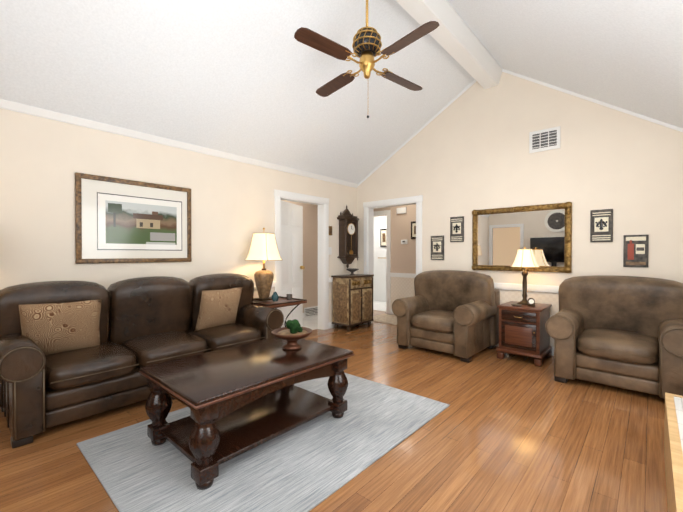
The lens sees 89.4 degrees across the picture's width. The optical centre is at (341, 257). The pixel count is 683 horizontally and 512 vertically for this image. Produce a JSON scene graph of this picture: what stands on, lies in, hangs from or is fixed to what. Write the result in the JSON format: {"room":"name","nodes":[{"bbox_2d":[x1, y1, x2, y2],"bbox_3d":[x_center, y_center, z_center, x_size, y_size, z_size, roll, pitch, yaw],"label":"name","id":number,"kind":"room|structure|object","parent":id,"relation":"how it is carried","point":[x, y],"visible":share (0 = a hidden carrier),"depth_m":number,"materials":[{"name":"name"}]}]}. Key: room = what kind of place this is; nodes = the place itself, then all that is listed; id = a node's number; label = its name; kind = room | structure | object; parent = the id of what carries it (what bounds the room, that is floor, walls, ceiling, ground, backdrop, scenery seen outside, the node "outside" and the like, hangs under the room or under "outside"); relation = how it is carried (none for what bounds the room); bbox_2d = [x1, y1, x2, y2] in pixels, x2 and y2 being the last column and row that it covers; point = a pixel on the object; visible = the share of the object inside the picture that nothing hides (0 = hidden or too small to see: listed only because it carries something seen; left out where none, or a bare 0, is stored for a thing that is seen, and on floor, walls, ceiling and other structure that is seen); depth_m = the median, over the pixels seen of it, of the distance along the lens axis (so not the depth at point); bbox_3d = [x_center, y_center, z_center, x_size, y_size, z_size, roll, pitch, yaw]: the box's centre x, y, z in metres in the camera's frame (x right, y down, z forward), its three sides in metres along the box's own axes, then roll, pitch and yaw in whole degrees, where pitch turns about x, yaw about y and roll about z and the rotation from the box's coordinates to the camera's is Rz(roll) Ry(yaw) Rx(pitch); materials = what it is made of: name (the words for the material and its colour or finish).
{"room":"living room","nodes":[
{"label":"living room","id":0,"kind":"room"},
{"bbox_2d":[0,108,356,321],"bbox_3d":[-2.009,-0.059,3.714,0.120,2.490,6.940,0,1,42],"label":"wall","id":1,"kind":"structure","parent":0,"point":[43,161],"depth_m":3.42,"materials":[{"name":"paint"}]},
{"bbox_2d":[75,172,191,263],"bbox_3d":[-2.065,-0.358,3.533,0.030,0.830,1.060,0,1,42],"label":"framed landscape picture","id":2,"kind":"object","parent":1,"relation":"attached to","point":[117,220],"visible":0.98,"depth_m":3.47,"materials":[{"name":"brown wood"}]},
{"bbox_2d":[0,99,357,187],"bbox_3d":[-1.951,-1.242,3.651,0.036,0.065,6.699,0,1,42],"label":"crown molding","id":3,"kind":"structure","parent":1,"relation":"attached to","point":[37,112],"depth_m":3.57,"materials":[{"name":"white"}]},
{"bbox_2d":[254,281,274,288],"bbox_3d":[-2.560,0.394,2.997,0.022,0.085,4.890,0,1,42],"label":"trim","id":4,"kind":"structure","parent":1,"relation":"attached to","point":[273,284],"depth_m":4.77,"materials":[{"name":"white wood"}]},
{"bbox_2d":[281,200,304,327],"bbox_3d":[-0.821,0.156,5.406,0.150,2.010,0.860,0,1,21],"label":"door","id":5,"kind":"structure","parent":1,"relation":"in","point":[292,267],"depth_m":5.46,"materials":[{"name":"white wood"}]},
{"bbox_2d":[274,189,328,329],"bbox_3d":[-0.619,0.112,5.256,0.152,2.120,1.090,0,1,42],"label":"door frame","id":6,"kind":"structure","parent":1,"relation":"attached to","point":[322,203],"depth_m":5.54,"materials":[{"name":"white wood"}]},
{"bbox_2d":[329,322,340,328],"bbox_3d":[0.033,1.116,5.895,0.021,0.102,0.740,0,1,42],"label":"baseboard","id":7,"kind":"structure","parent":1,"relation":"attached to","point":[331,325],"depth_m":5.67,"materials":[{"name":"white wood"}]},
{"bbox_2d":[337,205,358,268],"bbox_3d":[0.112,-0.351,5.866,0.191,1.095,0.380,0,1,42],"label":"wall clock","id":8,"kind":"object","parent":1,"relation":"attached to","point":[348,238],"visible":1,"depth_m":5.79,"materials":[{"name":"brown wood"}]},
{"bbox_2d":[0,0,474,183],"bbox_3d":[-1.145,-1.899,2.923,2.440,1.437,6.940,0,1,42],"label":"ceiling","id":9,"kind":"structure","parent":0,"point":[246,78],"depth_m":3.28,"materials":[{"name":"white paint"}]},
{"bbox_2d":[396,0,501,88],"bbox_3d":[-0.237,-2.390,2.104,0.270,0.300,6.699,0,1,42],"label":"ridge beam","id":10,"kind":"structure","parent":9,"relation":"attached to","point":[452,34],"depth_m":3.64,"materials":[{"name":"white"}]},
{"bbox_2d":[294,0,438,117],"bbox_3d":[0.207,-1.800,2.800,0.998,1.349,0.998,0,1,6],"label":"fan","id":11,"kind":"object","parent":10,"relation":"hanging from","point":[367,45],"visible":1,"depth_m":2.71,"materials":[{"name":"brown wood"}]},
{"bbox_2d":[282,200,317,312],"bbox_3d":[-1.101,-0.056,6.224,0.120,2.440,4.290,0,1,42],"label":"wall","id":12,"kind":"structure","parent":0,"point":[310,253],"depth_m":6.68,"materials":[{"name":"beige paint"}]},
{"bbox_2d":[304,306,317,317],"bbox_3d":[-0.582,1.060,6.702,0.026,0.190,0.380,0,1,42],"label":"air vent","id":13,"kind":"object","parent":12,"relation":"in","point":[310,311],"visible":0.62,"depth_m":6.67,"materials":[{"name":"white plastic"}]},
{"bbox_2d":[0,301,667,511],"bbox_3d":[0.097,1.227,4.321,7.420,0.106,12.000,0,1,42],"label":"floor","id":14,"kind":"structure","parent":0,"point":[509,432],"depth_m":2.17,"materials":[{"name":"brown wood"}]},
{"bbox_2d":[0,273,283,447],"bbox_3d":[-1.693,0.688,3.195,0.962,1.004,2.180,0,1,42],"label":"sofa","id":15,"kind":"object","parent":14,"relation":"on","point":[70,351],"visible":0.92,"depth_m":2.66,"materials":[{"name":"brown leather"}]},
{"bbox_2d":[19,299,101,354],"bbox_3d":[-2.115,0.540,2.619,0.480,0.440,0.170,0,19,-40],"label":"pillow","id":16,"kind":"object","parent":15,"relation":"on","point":[56,328],"depth_m":2.56,"materials":[{"name":"beige fabric"}]},
{"bbox_2d":[195,287,242,330],"bbox_3d":[-1.261,0.532,3.572,0.170,0.440,0.480,22,13,34],"label":"pillow","id":17,"kind":"object","parent":15,"relation":"on","point":[218,308],"depth_m":3.47,"materials":[{"name":"beige fabric"}]},
{"bbox_2d":[77,373,449,511],"bbox_3d":[-0.412,1.191,2.487,1.530,0.011,2.130,0,1,42],"label":"rug","id":18,"kind":"object","parent":14,"relation":"on","point":[310,465],"visible":0.69,"depth_m":2.02,"materials":[{"name":"fabric"}]},
{"bbox_2d":[139,337,353,489],"bbox_3d":[-0.598,0.942,2.390,0.787,0.485,1.202,0,1,42],"label":"coffee table","id":19,"kind":"object","parent":18,"relation":"on","point":[240,400],"visible":1,"depth_m":2.17,"materials":[{"name":"brown wood"}]},
{"bbox_2d":[271,319,312,349],"bbox_3d":[-0.379,0.586,2.661,0.320,0.221,0.320,0,1,42],"label":"bowl","id":20,"kind":"object","parent":19,"relation":"on","point":[292,332],"visible":1,"depth_m":2.60,"materials":[{"name":"brown wood"}]},
{"bbox_2d":[253,296,306,326],"bbox_3d":[-0.862,0.863,4.372,0.692,0.646,0.692,0,1,42],"label":"end table","id":21,"kind":"object","parent":14,"relation":"on","point":[282,301],"visible":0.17,"depth_m":4.24,"materials":[{"name":"brown wood"}]},
{"bbox_2d":[245,228,281,300],"bbox_3d":[-0.973,0.084,4.331,0.378,0.909,0.378,0,1,22],"label":"lamp","id":22,"kind":"object","parent":21,"relation":"on","point":[263,247],"visible":1,"depth_m":4.24,"materials":[{"name":"white fabric"}]},
{"bbox_2d":[271,292,278,301],"bbox_3d":[-0.811,0.480,4.216,0.090,0.118,0.090,0,1,42],"label":"jar","id":23,"kind":"object","parent":21,"relation":"on","point":[275,297],"visible":1,"depth_m":4.19,"materials":[{"name":"teal"}]},
{"bbox_2d":[286,294,291,299],"bbox_3d":[-0.655,0.503,4.345,0.074,0.070,0.074,0,1,42],"label":"cup","id":24,"kind":"object","parent":21,"relation":"on","point":[289,296],"visible":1,"depth_m":4.32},
{"bbox_2d":[331,274,373,330],"bbox_3d":[0.201,0.733,5.742,0.403,0.870,0.660,0,1,42],"label":"base cabinet","id":25,"kind":"object","parent":14,"relation":"on","point":[352,300],"visible":1,"depth_m":5.55,"materials":[{"name":"brown wood"}]},
{"bbox_2d":[346,268,358,274],"bbox_3d":[0.182,0.245,5.755,0.216,0.104,0.216,0,1,42],"label":"footed bowl","id":26,"kind":"object","parent":25,"relation":"on","point":[352,270],"visible":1,"depth_m":5.71,"materials":[{"name":"grey metal"}]},
{"bbox_2d":[373,314,396,324],"bbox_3d":[1.096,1.157,6.273,1.300,0.012,0.750,0,1,42],"label":"rug","id":27,"kind":"object","parent":14,"relation":"on","point":[387,319],"visible":0.21,"depth_m":6.37,"materials":[{"name":"fabric"}]},
{"bbox_2d":[392,270,499,362],"bbox_3d":[1.365,0.677,4.487,1.070,1.004,0.962,0,1,42],"label":"armchair","id":28,"kind":"object","parent":14,"relation":"on","point":[455,312],"visible":1,"depth_m":4.30,"materials":[{"name":"brown leather"}]},
{"bbox_2d":[496,301,551,366],"bbox_3d":[2.151,0.873,4.062,0.470,0.620,0.549,0,1,42],"label":"nightstand","id":29,"kind":"object","parent":14,"relation":"on","point":[522,331],"visible":0.98,"depth_m":3.88,"materials":[{"name":"brown wood"}]},
{"bbox_2d":[510,247,539,304],"bbox_3d":[2.177,0.218,4.100,0.318,0.685,0.318,0,1,42],"label":"lamp","id":30,"kind":"object","parent":29,"relation":"on","point":[524,258],"visible":0.98,"depth_m":4.04,"materials":[{"name":"white fabric"}]},
{"bbox_2d":[527,298,534,306],"bbox_3d":[2.163,0.513,3.937,0.075,0.098,0.038,0,1,27],"label":"mantel clock","id":31,"kind":"object","parent":29,"relation":"on","point":[530,302],"visible":0.98,"depth_m":3.92,"materials":[{"name":"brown metal"}]},
{"bbox_2d":[545,275,682,398],"bbox_3d":[2.664,0.687,3.323,1.050,1.004,0.962,0,1,42],"label":"armchair","id":32,"kind":"object","parent":14,"relation":"on","point":[624,332],"visible":1,"depth_m":3.18,"materials":[{"name":"brown leather"}]},
{"bbox_2d":[664,393,682,511],"bbox_3d":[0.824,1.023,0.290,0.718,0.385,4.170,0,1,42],"label":"table","id":33,"kind":"object","parent":14,"relation":"on","point":[673,450],"visible":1,"depth_m":1.56,"materials":[{"name":"brown wood"}]},
{"bbox_2d":[373,216,385,301],"bbox_3d":[1.390,-0.077,8.537,2.140,2.440,0.120,0,1,42],"label":"wall","id":34,"kind":"structure","parent":0,"point":[379,281],"depth_m":8.82,"materials":[{"name":"white paint"}]},
{"bbox_2d":[380,229,385,246],"bbox_3d":[1.078,-0.488,8.711,0.240,0.460,0.030,0,1,42],"label":"picture","id":35,"kind":"object","parent":34,"relation":"attached to","point":[382,237],"visible":0.62,"depth_m":8.72,"materials":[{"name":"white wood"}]},
{"bbox_2d":[374,204,415,308],"bbox_3d":[1.482,-0.061,6.708,3.320,2.440,0.120,0,1,42],"label":"wall","id":36,"kind":"structure","parent":0,"point":[403,258],"depth_m":6.87,"materials":[{"name":"beige paint"}]},
{"bbox_2d":[374,210,415,313],"bbox_3d":[1.465,0.100,6.631,3.240,2.120,0.020,0,1,42],"label":"trim","id":37,"kind":"structure","parent":36,"relation":"attached to","point":[389,274],"depth_m":7.07,"materials":[{"name":"white wood"}]},
{"bbox_2d":[396,207,406,213],"bbox_3d":[1.192,-0.922,6.856,0.220,0.120,0.035,0,1,42],"label":"vent box","id":38,"kind":"object","parent":36,"relation":"attached to","point":[403,210],"visible":0.96,"depth_m":6.84,"materials":[{"name":"white plastic"}]},
{"bbox_2d":[411,221,415,238],"bbox_3d":[1.446,-0.520,6.634,0.260,0.340,0.030,0,1,42],"label":"framed picture","id":39,"kind":"object","parent":36,"relation":"attached to","point":[413,229],"visible":0.48,"depth_m":6.67,"materials":[{"name":"black wood"}]},
{"bbox_2d":[357,72,682,346],"bbox_3d":[2.062,-0.718,4.638,4.940,3.790,0.120,0,1,42],"label":"wall","id":40,"kind":"structure","parent":0,"point":[466,153],"depth_m":4.21,"materials":[{"name":"paint"}]},
{"bbox_2d":[363,195,422,323],"bbox_3d":[0.856,0.108,5.719,1.150,2.120,0.152,0,1,42],"label":"door frame","id":41,"kind":"structure","parent":40,"relation":"attached to","point":[369,207],"depth_m":5.82,"materials":[{"name":"white wood"}]},
{"bbox_2d":[431,236,443,259],"bbox_3d":[1.420,-0.137,5.118,0.210,0.360,0.026,0,1,42],"label":"wall art","id":42,"kind":"object","parent":40,"relation":"attached to","point":[437,247],"visible":1,"depth_m":5.11,"materials":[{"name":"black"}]},
{"bbox_2d":[450,216,463,241],"bbox_3d":[1.643,-0.395,4.915,0.200,0.360,0.026,0,1,42],"label":"wall art","id":43,"kind":"object","parent":40,"relation":"attached to","point":[456,229],"visible":1,"depth_m":4.91,"materials":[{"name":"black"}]},
{"bbox_2d":[357,69,682,186],"bbox_3d":[2.018,-1.697,4.580,4.700,1.710,0.011,0,1,42],"label":"trim","id":44,"kind":"structure","parent":40,"relation":"attached to","point":[564,91],"depth_m":4.14,"materials":[{"name":"white"}]},
{"bbox_2d":[471,202,571,272],"bbox_3d":[2.231,-0.230,4.374,1.160,0.834,0.052,0,1,42],"label":"mirror","id":45,"kind":"object","parent":40,"relation":"attached to","point":[502,236],"visible":1,"depth_m":4.33,"materials":[{"name":"gilded gold metal"},{"name":"mirror glass"}]},
{"bbox_2d":[494,283,558,292],"bbox_3d":[2.498,0.384,4.161,3.400,0.085,0.022,0,1,42],"label":"trim","id":46,"kind":"structure","parent":40,"relation":"attached to","point":[532,288],"depth_m":4.29,"materials":[{"name":"white wood"}]},
{"bbox_2d":[529,126,559,152],"bbox_3d":[2.456,-1.419,4.180,0.330,0.260,0.025,0,1,42],"label":"air vent","id":47,"kind":"object","parent":40,"relation":"in","point":[544,140],"visible":1,"depth_m":4.17,"materials":[{"name":"white plastic"}]},
{"bbox_2d":[590,209,612,241],"bbox_3d":[2.872,-0.345,3.814,0.200,0.360,0.026,0,1,42],"label":"wall art","id":48,"kind":"object","parent":40,"relation":"attached to","point":[601,225],"visible":1,"depth_m":3.81,"materials":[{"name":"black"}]},
{"bbox_2d":[623,235,648,266],"bbox_3d":[3.088,-0.064,3.623,0.200,0.340,0.025,0,1,42],"label":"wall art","id":49,"kind":"object","parent":40,"relation":"attached to","point":[635,250],"visible":1,"depth_m":3.62,"materials":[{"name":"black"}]},
{"bbox_2d":[447,0,682,127],"bbox_3d":[0.694,-1.683,1.276,2.500,1.840,6.940,0,1,42],"label":"ceiling","id":50,"kind":"structure","parent":0,"point":[626,54],"depth_m":2.85,"materials":[{"name":"white paint"}]}
]}

